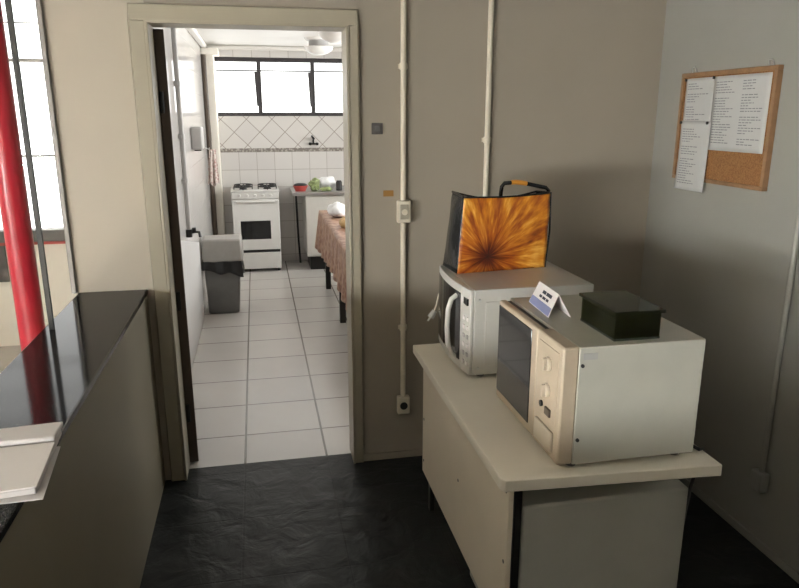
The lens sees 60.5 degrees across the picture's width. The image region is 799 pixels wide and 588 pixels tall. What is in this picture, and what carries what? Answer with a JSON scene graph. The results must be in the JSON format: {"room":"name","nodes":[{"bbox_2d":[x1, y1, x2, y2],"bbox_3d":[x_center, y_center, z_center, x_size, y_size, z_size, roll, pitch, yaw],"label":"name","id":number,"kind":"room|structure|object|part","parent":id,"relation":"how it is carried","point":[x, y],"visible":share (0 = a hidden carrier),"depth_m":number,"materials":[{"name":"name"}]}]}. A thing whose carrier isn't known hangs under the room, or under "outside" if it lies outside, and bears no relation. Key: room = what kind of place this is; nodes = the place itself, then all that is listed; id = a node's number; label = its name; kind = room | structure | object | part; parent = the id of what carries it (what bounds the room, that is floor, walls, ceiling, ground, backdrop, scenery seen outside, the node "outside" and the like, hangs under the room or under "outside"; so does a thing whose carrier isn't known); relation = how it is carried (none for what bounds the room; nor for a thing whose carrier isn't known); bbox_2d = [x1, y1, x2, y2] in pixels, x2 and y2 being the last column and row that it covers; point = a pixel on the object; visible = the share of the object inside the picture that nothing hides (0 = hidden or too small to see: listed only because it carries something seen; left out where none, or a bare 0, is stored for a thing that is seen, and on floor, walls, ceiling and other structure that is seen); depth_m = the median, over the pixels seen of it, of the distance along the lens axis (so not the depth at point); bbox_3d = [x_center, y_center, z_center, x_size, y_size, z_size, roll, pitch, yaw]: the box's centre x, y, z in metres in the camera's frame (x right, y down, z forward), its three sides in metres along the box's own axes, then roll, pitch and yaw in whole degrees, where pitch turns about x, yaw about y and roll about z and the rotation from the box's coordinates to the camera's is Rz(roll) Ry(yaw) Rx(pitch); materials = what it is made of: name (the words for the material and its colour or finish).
{"room":"office break room","nodes":[
{"label":"office break room","id":0,"kind":"room"},
{"bbox_2d":[0,244,77,346],"bbox_3d":[-2.930,-0.960,4.941,2.480,2.750,0.180,-3,15,-11],"label":"wall","id":1,"kind":"structure","parent":0,"point":[56,254],"depth_m":5.14,"materials":[{"name":"beige paint"}]},
{"bbox_2d":[0,246,9,281],"bbox_3d":[-3.309,-0.202,4.957,0.865,0.274,0.015,-3,15,-11],"label":"board","id":2,"kind":"object","parent":1,"relation":"attached to","point":[4,272],"visible":1,"depth_m":5.04,"materials":[{"name":"grey"}]},
{"bbox_2d":[4,22,54,156],"bbox_3d":[-2.991,-1.306,4.822,1.958,1.880,0.050,-3,15,-11],"label":"window","id":3,"kind":"structure","parent":1,"relation":"in","point":[10,59],"depth_m":4.80,"materials":[{"name":"grey metal"}]},
{"bbox_2d":[0,227,64,242],"bbox_3d":[-2.974,-0.418,4.974,2.050,0.085,0.110,-3,15,-11],"label":"window sill","id":4,"kind":"structure","parent":1,"relation":"attached to","point":[49,234],"depth_m":5.01,"materials":[{"name":"grey concrete"}]},
{"bbox_2d":[0,241,64,245],"bbox_3d":[-2.972,-0.362,4.976,2.050,0.025,0.035,-3,15,-11],"label":"trim","id":5,"kind":"structure","parent":1,"relation":"attached to","point":[45,242],"depth_m":5.04,"materials":[{"name":"red plastic"}]},
{"bbox_2d":[0,27,212,587],"bbox_3d":[-1.211,-0.374,2.706,0.269,2.750,10.800,-3,15,-11],"label":"wall","id":6,"kind":"structure","parent":0,"point":[93,525],"depth_m":2.28,"materials":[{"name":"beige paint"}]},
{"bbox_2d":[35,0,77,293],"bbox_3d":[-1.429,-0.894,2.824,0.020,1.803,0.170,-3,15,-11],"label":"trim","id":7,"kind":"structure","parent":6,"relation":"attached to","point":[39,9],"depth_m":2.81,"materials":[{"name":"grey metal"}]},
{"bbox_2d":[0,289,147,542],"bbox_3d":[-0.696,0.695,0.362,0.287,0.022,5.620,-3,15,-11],"label":"countertop","id":8,"kind":"structure","parent":6,"relation":"on","point":[52,377],"depth_m":2.14,"materials":[{"name":"black stone"}]},
{"bbox_2d":[4,0,54,329],"bbox_3d":[-1.257,-0.744,2.250,0.019,1.803,0.009,-3,15,-11],"label":"post","id":9,"kind":"object","parent":8,"relation":"on","point":[8,4],"visible":1,"depth_m":2.32,"materials":[{"name":"metal"}]},
{"bbox_2d":[0,446,60,503],"bbox_3d":[-0.873,0.391,1.472,0.263,0.002,0.255,-3,15,-11],"label":"paper sheet","id":10,"kind":"object","parent":8,"relation":"on","point":[40,494],"visible":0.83,"depth_m":1.41,"materials":[{"name":"white paper"}]},
{"bbox_2d":[0,422,62,498],"bbox_3d":[-0.896,0.368,1.493,0.256,0.030,0.299,-4,15,-16],"label":"document folder","id":11,"kind":"object","parent":10,"relation":"on","point":[26,452],"visible":1,"depth_m":1.52,"materials":[{"name":"white paper"}]},
{"bbox_2d":[153,29,198,461],"bbox_3d":[-1.153,-0.234,3.527,0.048,2.043,0.777,-5,15,-18],"label":"door","id":12,"kind":"structure","parent":6,"relation":"in","point":[159,45],"depth_m":3.15,"materials":[{"name":"brown paint"}]},
{"bbox_2d":[170,28,201,237],"bbox_3d":[-1.474,-1.146,4.716,0.105,1.536,0.080,-3,15,-11],"label":"pipe","id":13,"kind":"object","parent":6,"relation":"attached to","point":[177,83],"visible":0.94,"depth_m":4.71,"materials":[{"name":"grey plastic"}]},
{"bbox_2d":[186,227,201,237],"bbox_3d":[-1.475,-0.440,4.910,0.107,0.071,0.045,-7,16,-25],"label":"tap","id":14,"kind":"object","parent":13,"relation":"on","point":[189,232],"depth_m":4.88,"materials":[{"name":"black metal"}]},
{"bbox_2d":[190,126,204,150],"bbox_3d":[-1.692,-1.301,5.738,0.090,0.195,0.240,-3,15,-11],"label":"dispenser","id":15,"kind":"object","parent":6,"relation":"attached to","point":[196,132],"visible":1,"depth_m":5.63,"materials":[{"name":"grey plastic"}]},
{"bbox_2d":[201,54,217,234],"bbox_3d":[-2.065,-1.404,7.499,0.051,2.310,0.051,-3,15,-11],"label":"drain pipe","id":16,"kind":"object","parent":6,"relation":"attached to","point":[203,56],"visible":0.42,"depth_m":7.38,"materials":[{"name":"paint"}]},
{"bbox_2d":[204,147,219,185],"bbox_3d":[-1.940,-1.313,7.085,0.133,0.405,0.056,-3,15,-11],"label":"hand towel","id":17,"kind":"object","parent":6,"relation":"hanging from","point":[213,174],"visible":1,"depth_m":7.09,"materials":[{"name":"fabric"}]},
{"bbox_2d":[200,48,225,234],"bbox_3d":[-2.035,-1.480,7.650,0.180,2.380,0.250,-3,15,-11],"label":"pilaster","id":18,"kind":"object","parent":6,"relation":"attached to","point":[210,53],"visible":0.71,"depth_m":7.49,"materials":[{"name":"beige paint"}]},
{"bbox_2d":[186,28,341,51],"bbox_3d":[-0.224,-2.148,5.410,2.915,0.050,4.890,-3,15,-11],"label":"trim","id":19,"kind":"structure","parent":6,"relation":"attached to","point":[193,31],"depth_m":7.49,"materials":[{"name":"white paint"}]},
{"bbox_2d":[42,0,170,479],"bbox_3d":[-1.234,-0.448,2.987,0.381,2.750,0.140,-3,15,-11],"label":"wall pier","id":20,"kind":"object","parent":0,"point":[88,45],"visible":0.44,"depth_m":2.87,"materials":[{"name":"beige paint"}]},
{"bbox_2d":[196,28,341,46],"bbox_3d":[-0.241,-2.239,5.462,3.120,0.100,5.040,-3,15,-11],"label":"ceiling","id":21,"kind":"structure","parent":0,"point":[210,36],"depth_m":6.73,"materials":[{"name":"white paint"}]},
{"bbox_2d":[304,36,332,54],"bbox_3d":[-0.801,-2.451,6.786,0.290,0.162,0.290,-3,15,-11],"label":"ceiling lamp","id":22,"kind":"object","parent":21,"relation":"attached to","point":[317,45],"visible":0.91,"depth_m":6.69,"materials":[{"name":"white glass"}]},
{"bbox_3d":[-0.801,-2.412,6.796,0.284,0.080,0.284,-3,15,-11],"label":"lamp shade","id":23,"kind":"part","parent":22,"relation":"part of","materials":[{"name":"white glass"}]},
{"bbox_2d":[318,31,341,42],"bbox_3d":[-0.526,-2.149,5.636,0.290,0.162,0.290,-3,15,-11],"label":"ceiling lamp","id":24,"kind":"object","parent":21,"relation":"attached to","point":[331,37],"visible":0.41,"depth_m":5.55,"materials":[{"name":"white glass"}]},
{"bbox_2d":[218,50,343,260],"bbox_3d":[-0.684,-1.626,8.109,3.020,2.430,0.150,-3,15,-11],"label":"wall","id":25,"kind":"structure","parent":0,"point":[254,150],"depth_m":7.89,"materials":[{"name":"white tile"}]},
{"bbox_2d":[214,57,342,115],"bbox_3d":[-0.800,-2.366,7.856,2.678,0.638,0.095,-3,15,-11],"label":"window","id":26,"kind":"structure","parent":25,"relation":"in","point":[311,78],"depth_m":7.73,"materials":[{"name":"black metal"}]},
{"bbox_2d":[309,135,318,144],"bbox_3d":[-0.985,-1.766,7.867,0.112,0.115,0.120,-3,15,-11],"label":"tap","id":27,"kind":"object","parent":25,"relation":"attached to","point":[313,138],"visible":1,"depth_m":7.89,"materials":[{"name":"black metal"}]},
{"bbox_2d":[0,260,798,587],"bbox_3d":[-0.669,1.339,1.792,5.750,0.100,13.600,-3,15,-11],"label":"floor","id":28,"kind":"structure","parent":0,"point":[329,521],"depth_m":3.18,"materials":[{"name":"tile"}]},
{"bbox_2d":[0,0,44,350],"bbox_3d":[-1.544,-0.382,2.738,0.102,2.750,0.102,-3,15,-11],"label":"column","id":29,"kind":"structure","parent":28,"relation":"on","point":[14,205],"depth_m":2.72,"materials":[{"name":"metal"}]},
{"bbox_2d":[181,240,203,370],"bbox_3d":[-1.532,-0.066,5.053,0.010,0.962,1.625,-3,15,-11],"label":"board","id":30,"kind":"object","parent":28,"relation":"on","point":[191,261],"visible":0.56,"depth_m":5.04,"materials":[{"name":"white wood"}]},
{"bbox_2d":[201,234,244,313],"bbox_3d":[-1.558,-0.178,6.073,0.370,0.662,0.361,-3,15,-11],"label":"rubbish bin","id":31,"kind":"object","parent":28,"relation":"on","point":[223,266],"visible":1,"depth_m":5.92,"materials":[{"name":"grey plastic"}]},
{"bbox_3d":[-1.551,-0.404,6.014,0.346,0.194,0.323,-3,15,-11],"label":"lid","id":32,"kind":"part","parent":31,"relation":"part of","materials":[{"name":"grey plastic"}]},
{"bbox_2d":[231,183,281,269],"bbox_3d":[-1.610,-0.759,7.739,0.515,0.940,0.510,-3,15,-11],"label":"gas stove","id":33,"kind":"object","parent":28,"relation":"on","point":[255,209],"visible":0.91,"depth_m":7.51,"materials":[{"name":"metal"}]},
{"bbox_2d":[231,186,278,192],"bbox_3d":[-1.613,-1.172,7.641,0.515,0.020,0.488,-3,15,-11],"label":"cooktop","id":34,"kind":"object","parent":33,"relation":"in","point":[235,189],"depth_m":7.46,"materials":[{"name":"metal"}]},
{"bbox_3d":[-1.568,-1.071,7.444,0.503,0.074,0.030,-3,15,-11],"label":"control panel","id":35,"kind":"part","parent":33,"relation":"part of","materials":[{"name":"metal"}]},
{"bbox_3d":[-1.563,-0.999,7.430,0.410,0.018,0.026,-3,15,-11],"label":"door handle","id":36,"kind":"part","parent":33,"relation":"part of","materials":[{"name":"metal"}]},
{"bbox_3d":[-1.567,-0.758,7.519,0.503,0.555,0.024,-3,15,-11],"label":"oven door","id":37,"kind":"part","parent":33,"relation":"part of","materials":[{"name":"metal"}]},
{"bbox_3d":[-1.567,-0.373,7.621,0.503,0.183,0.022,-3,15,-11],"label":"drawer","id":38,"kind":"part","parent":33,"relation":"part of","materials":[{"name":"metal"}]},
{"bbox_2d":[290,186,344,268],"bbox_3d":[-0.562,-0.776,7.930,1.338,0.884,0.640,-3,15,-11],"label":"kitchen counter","id":39,"kind":"object","parent":28,"relation":"on","point":[312,201],"depth_m":7.53,"materials":[{"name":"grey stone"}]},
{"bbox_3d":[-1.153,-0.722,7.783,0.031,0.856,0.493,-1,15,-5],"label":"leg","id":40,"kind":"part","parent":39,"relation":"part of","materials":[{"name":"black metal"}]},
{"bbox_2d":[293,183,307,190],"bbox_3d":[-1.094,-1.182,7.563,0.170,0.088,0.170,-3,15,-11],"label":"basin","id":41,"kind":"object","parent":39,"relation":"in","point":[298,186],"visible":1,"depth_m":7.51,"materials":[{"name":"red plastic"}]},
{"bbox_2d":[308,177,319,190],"bbox_3d":[-0.949,-1.224,7.609,0.129,0.137,0.170,-3,15,-11],"label":"leafy greens","id":42,"kind":"object","parent":39,"relation":"on","point":[314,183],"visible":1,"depth_m":7.56,"materials":[{"name":"green plant"}]},
{"bbox_2d":[290,186,344,195],"bbox_3d":[-0.562,-1.186,7.823,1.338,0.035,0.640,-3,15,-11],"label":"countertop","id":43,"kind":"structure","parent":39,"relation":"on","point":[308,192],"depth_m":7.47,"materials":[{"name":"grey stone"}]},
{"bbox_3d":[-0.739,-0.755,7.587,0.570,0.650,0.014,-3,15,-11],"label":"door","id":44,"kind":"part","parent":39,"relation":"part of","materials":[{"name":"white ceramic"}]},
{"bbox_2d":[320,186,331,190],"bbox_3d":[-0.808,-1.157,7.530,0.145,0.047,0.077,-3,15,-11],"label":"leafy greens","id":45,"kind":"object","parent":39,"relation":"on","point":[328,188],"visible":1,"depth_m":7.50,"materials":[{"name":"green plant"}]},
{"bbox_2d":[319,176,335,188],"bbox_3d":[-0.822,-1.255,7.719,0.231,0.140,0.200,-3,15,-11],"label":"plastic bag","id":46,"kind":"object","parent":39,"relation":"on","point":[330,181],"visible":0.66,"depth_m":7.66,"materials":[{"name":"white plastic"}]},
{"bbox_2d":[336,180,341,190],"bbox_3d":[-0.673,-1.209,7.624,0.070,0.110,0.070,-3,15,-11],"label":"jar","id":47,"kind":"object","parent":39,"relation":"on","point":[338,182],"visible":1,"depth_m":7.60,"materials":[{"name":"black metal"}]},
{"bbox_2d":[325,263,345,322],"bbox_3d":[-0.159,-0.153,5.762,0.755,0.772,2.560,-3,15,-11],"label":"kitchen table","id":48,"kind":"object","parent":28,"relation":"on","point":[342,311],"visible":0.12,"depth_m":5.76,"materials":[{"name":"brown paint"}]},
{"bbox_3d":[-0.715,-0.412,6.811,0.050,0.740,0.050,-3,15,-11],"label":"leg","id":49,"kind":"part","parent":48,"relation":"part of","materials":[{"name":"black metal"}]},
{"bbox_2d":[315,210,346,310],"bbox_3d":[-0.158,-0.341,5.708,0.882,0.392,2.692,-3,15,-11],"label":"tablecloth","id":50,"kind":"object","parent":48,"relation":"on","point":[330,241],"visible":0.24,"depth_m":5.64,"materials":[{"name":"fabric"}]},
{"bbox_2d":[327,202,344,216],"bbox_3d":[-0.559,-0.794,6.371,0.225,0.136,0.378,-3,15,-11],"label":"plastic bag","id":51,"kind":"object","parent":50,"relation":"on","point":[337,209],"visible":0.85,"depth_m":6.27,"materials":[{"name":"white plastic"}]},
{"bbox_2d":[339,217,344,227],"bbox_3d":[-0.455,-0.608,5.777,0.111,0.086,0.252,-3,15,-11],"label":"bread loaf","id":52,"kind":"object","parent":50,"relation":"on","point":[342,220],"visible":0.35,"depth_m":5.72,"materials":[{"name":"yellow food"}]},
{"bbox_3d":[-0.478,-0.119,5.693,0.050,0.740,0.050,-3,15,-11],"label":"leg","id":53,"kind":"part","parent":48,"relation":"part of","materials":[{"name":"black metal"}]},
{"bbox_2d":[413,343,721,587],"bbox_3d":[0.475,0.711,2.513,0.636,0.750,1.183,-3,15,-11],"label":"desk","id":54,"kind":"object","parent":28,"relation":"on","point":[479,460],"visible":0.71,"depth_m":2.17,"materials":[{"name":"grey laminate"}]},
{"bbox_3d":[0.141,0.613,2.956,0.022,0.715,0.036,-3,15,-11],"label":"leg","id":55,"kind":"part","parent":54,"relation":"part of","materials":[{"name":"black metal"}]},
{"bbox_3d":[0.213,0.646,2.481,0.016,0.540,1.035,-3,15,-11],"label":"modesty panel","id":56,"kind":"part","parent":54,"relation":"part of","materials":[{"name":"beige laminate"}]},
{"bbox_2d":[427,261,593,375],"bbox_3d":[0.419,0.078,2.776,0.562,0.340,0.517,-3,15,-11],"label":"microwave oven","id":57,"kind":"object","parent":54,"relation":"on","point":[469,303],"visible":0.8,"depth_m":2.54,"materials":[{"name":"white metal"}]},
{"bbox_3d":[0.196,0.123,2.596,0.051,0.260,0.019,-3,15,-11],"label":"door handle","id":58,"kind":"part","parent":57,"relation":"part of","materials":[{"name":"white plastic"}]},
{"bbox_3d":[0.201,0.082,2.729,0.033,0.323,0.366,-3,15,-11],"label":"door","id":59,"kind":"part","parent":57,"relation":"part of","materials":[{"name":"white plastic"}]},
{"bbox_3d":[0.250,0.136,2.522,0.023,0.323,0.068,-3,15,-11],"label":"control panel","id":60,"kind":"part","parent":57,"relation":"part of","materials":[{"name":"white plastic"}]},
{"bbox_3d":[0.497,0.138,2.538,0.380,0.245,0.004,-3,15,-11],"label":"panel","id":61,"kind":"part","parent":57,"relation":"part of","materials":[{"name":"white metal"}]},
{"bbox_2d":[443,180,551,273],"bbox_3d":[0.424,-0.284,2.803,0.476,0.347,0.181,-5,15,-17],"label":"shopping bag","id":62,"kind":"object","parent":57,"relation":"on","point":[485,233],"visible":1,"depth_m":2.72,"materials":[{"name":"orange printed glossy plastic"},{"name":"black woven plastic"}]},
{"bbox_3d":[0.522,-0.421,2.869,0.230,0.113,0.026,-3,15,-12],"label":"handle","id":63,"kind":"part","parent":62,"relation":"part of","materials":[{"name":"black fabric"}]},
{"bbox_3d":[0.336,0.854,2.037,0.022,0.715,0.036,-3,15,-11],"label":"leg","id":64,"kind":"part","parent":54,"relation":"part of","materials":[{"name":"black metal"}]},
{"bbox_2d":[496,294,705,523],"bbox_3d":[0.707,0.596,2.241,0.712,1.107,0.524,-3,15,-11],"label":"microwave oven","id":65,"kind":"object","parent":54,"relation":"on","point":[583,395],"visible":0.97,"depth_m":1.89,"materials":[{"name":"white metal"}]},
{"bbox_3d":[0.376,0.222,2.159,0.025,0.338,0.326,-3,15,-11],"label":"door","id":66,"kind":"part","parent":65,"relation":"part of","materials":[{"name":"black glass"}]},
{"bbox_2d":[544,406,550,417],"bbox_3d":[0.412,0.329,1.910,0.007,0.023,0.034,-3,15,-11],"label":"switch","id":67,"kind":"object","parent":65,"relation":"attached to","point":[547,409],"depth_m":1.90,"materials":[{"name":"brown paint"}]},
{"bbox_2d":[529,281,570,317],"bbox_3d":[0.469,0.014,2.160,0.070,0.064,0.214,-2,15,-8],"label":"tent card","id":68,"kind":"object","parent":65,"relation":"on","point":[543,298],"visible":1,"depth_m":2.14,"materials":[{"name":"white paper"}]},
{"bbox_3d":[0.435,0.284,1.920,0.047,0.340,0.173,-3,15,-11],"label":"control panel","id":69,"kind":"part","parent":65,"relation":"part of","materials":[{"name":"beige plastic"}]},
{"bbox_2d":[579,290,665,341],"bbox_3d":[0.626,0.060,1.948,0.150,0.084,0.218,-3,15,-11],"label":"box","id":70,"kind":"object","parent":65,"relation":"on","point":[622,315],"visible":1,"depth_m":1.87,"materials":[{"name":"plastic"}]},
{"bbox_3d":[0.626,0.024,1.939,0.150,0.010,0.218,-3,15,-11],"label":"lid","id":71,"kind":"part","parent":70,"relation":"part of","materials":[{"name":"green plastic"}]},
{"bbox_3d":[0.885,0.740,2.292,0.161,0.803,0.424,5,16,19],"label":"power cord","id":72,"kind":"part","parent":65,"relation":"part of","materials":[{"name":"black plastic"}]},
{"bbox_2d":[470,479,687,587],"bbox_3d":[0.571,0.835,2.329,0.536,0.603,0.472,-3,15,-11],"label":"base cabinet","id":73,"kind":"object","parent":28,"relation":"on","point":[622,535],"visible":0.62,"depth_m":2.06,"materials":[{"name":"grey metal"}]},
{"bbox_2d":[143,0,666,453],"bbox_3d":[0.380,-0.532,3.308,2.914,2.750,0.140,-3,15,-11],"label":"wall","id":74,"kind":"structure","parent":0,"point":[575,88],"depth_m":3.21,"materials":[{"name":"paint"}]},
{"bbox_2d":[126,3,363,480],"bbox_3d":[-0.650,-0.176,3.169,0.942,2.132,0.166,-3,15,-11],"label":"door frame","id":75,"kind":"structure","parent":74,"relation":"attached to","point":[136,12],"depth_m":3.00,"materials":[{"name":"beige paint"}]},
{"bbox_2d":[372,123,382,133],"bbox_3d":[-0.100,-0.742,3.071,0.051,0.050,0.012,-3,15,-11],"label":"switch plate","id":76,"kind":"object","parent":74,"relation":"attached to","point":[377,128],"visible":1,"depth_m":3.07,"materials":[{"name":"grey plastic"}]},
{"bbox_2d":[383,190,393,196],"bbox_3d":[-0.051,-0.464,3.159,0.048,0.028,0.002,-3,15,-11],"label":"sticker","id":77,"kind":"object","parent":74,"relation":"attached to","point":[386,193],"visible":1,"depth_m":3.16,"materials":[{"name":"orange paper"}]},
{"bbox_2d":[364,449,422,460],"bbox_3d":[0.534,0.792,3.610,1.460,0.035,0.008,-3,15,-11],"label":"baseboard","id":78,"kind":"structure","parent":74,"relation":"attached to","point":[416,452],"depth_m":3.49,"materials":[{"name":"paint"}]},
{"bbox_2d":[396,0,410,413],"bbox_3d":[0.020,-0.611,3.113,0.062,2.498,0.048,-3,15,-11],"label":"conduit","id":79,"kind":"object","parent":74,"relation":"attached to","point":[403,206],"visible":1,"depth_m":3.17,"materials":[{"name":"beige plastic"}]},
{"bbox_2d":[400,402,407,409],"bbox_3d":[0.021,0.556,3.406,0.038,0.038,0.010,-3,15,-11],"label":"outlet","id":80,"kind":"object","parent":79,"relation":"attached to","point":[403,405],"depth_m":3.40,"materials":[{"name":"black plastic"}]},
{"bbox_3d":[0.023,-0.378,3.159,0.038,0.068,0.007,-3,15,-11],"label":"plate","id":81,"kind":"part","parent":79,"relation":"part of","materials":[{"name":"beige paint"}]},
{"bbox_2d":[482,0,493,195],"bbox_3d":[0.406,-0.961,3.111,0.044,1.820,0.034,-3,15,-11],"label":"conduit","id":82,"kind":"object","parent":74,"relation":"attached to","point":[486,140],"visible":0.82,"depth_m":3.12,"materials":[{"name":"beige plastic"}]},
{"bbox_2d":[640,0,798,572],"bbox_3d":[1.880,0.136,0.762,0.135,2.750,5.620,-3,15,-11],"label":"wall","id":83,"kind":"structure","parent":0,"point":[717,259],"depth_m":2.83,"materials":[{"name":"grey paint"}]},
{"bbox_2d":[672,58,783,190],"bbox_3d":[1.340,-0.704,2.848,0.025,0.488,0.598,-3,15,-11],"label":"notice board","id":84,"kind":"object","parent":83,"relation":"attached to","point":[750,171],"visible":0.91,"depth_m":2.73,"materials":[{"name":"brown wood"}]},
{"bbox_2d":[674,121,710,192],"bbox_3d":[1.290,-0.610,3.028,0.010,0.300,0.206,-3,15,-11],"label":"paper notice","id":85,"kind":"object","parent":84,"relation":"attached to","point":[694,135],"visible":1,"depth_m":3.02,"materials":[{"name":"grey paper"}]},
{"bbox_2d":[683,77,714,120],"bbox_3d":[1.299,-0.810,2.986,0.004,0.252,0.196,-3,15,-12],"label":"paper notice","id":86,"kind":"object","parent":84,"relation":"attached to","point":[699,91],"visible":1,"depth_m":2.97,"materials":[{"name":"grey paper"}]},
{"bbox_3d":[1.339,-0.475,2.908,0.024,0.016,0.598,-3,15,-11],"label":"frame rail","id":87,"kind":"part","parent":84,"relation":"part of","materials":[{"name":"brown wood"}]},
{"bbox_3d":[1.339,-0.906,2.795,0.024,0.018,0.598,-3,15,-11],"label":"frame rail","id":88,"kind":"part","parent":84,"relation":"part of","materials":[{"name":"brown wood"}]},
{"bbox_2d":[708,72,772,153],"bbox_3d":[1.352,-0.722,2.741,0.004,0.299,0.334,-3,15,-11],"label":"paper notice","id":89,"kind":"object","parent":84,"relation":"attached to","point":[740,103],"visible":1,"depth_m":2.72,"materials":[{"name":"grey paper"}]},
{"bbox_2d":[678,478,798,583],"bbox_3d":[1.810,1.454,1.089,0.008,0.035,5.612,-3,15,-11],"label":"baseboard","id":90,"kind":"structure","parent":83,"relation":"attached to","point":[741,529],"depth_m":2.84,"materials":[{"name":"grey paint"}]},
{"bbox_2d":[749,201,798,492],"bbox_3d":[1.432,-0.428,2.419,0.040,2.500,0.060,-3,15,-11],"label":"conduit","id":91,"kind":"object","parent":83,"relation":"attached to","point":[759,479],"visible":1,"depth_m":2.60,"materials":[{"name":"grey paint"}]}
]}

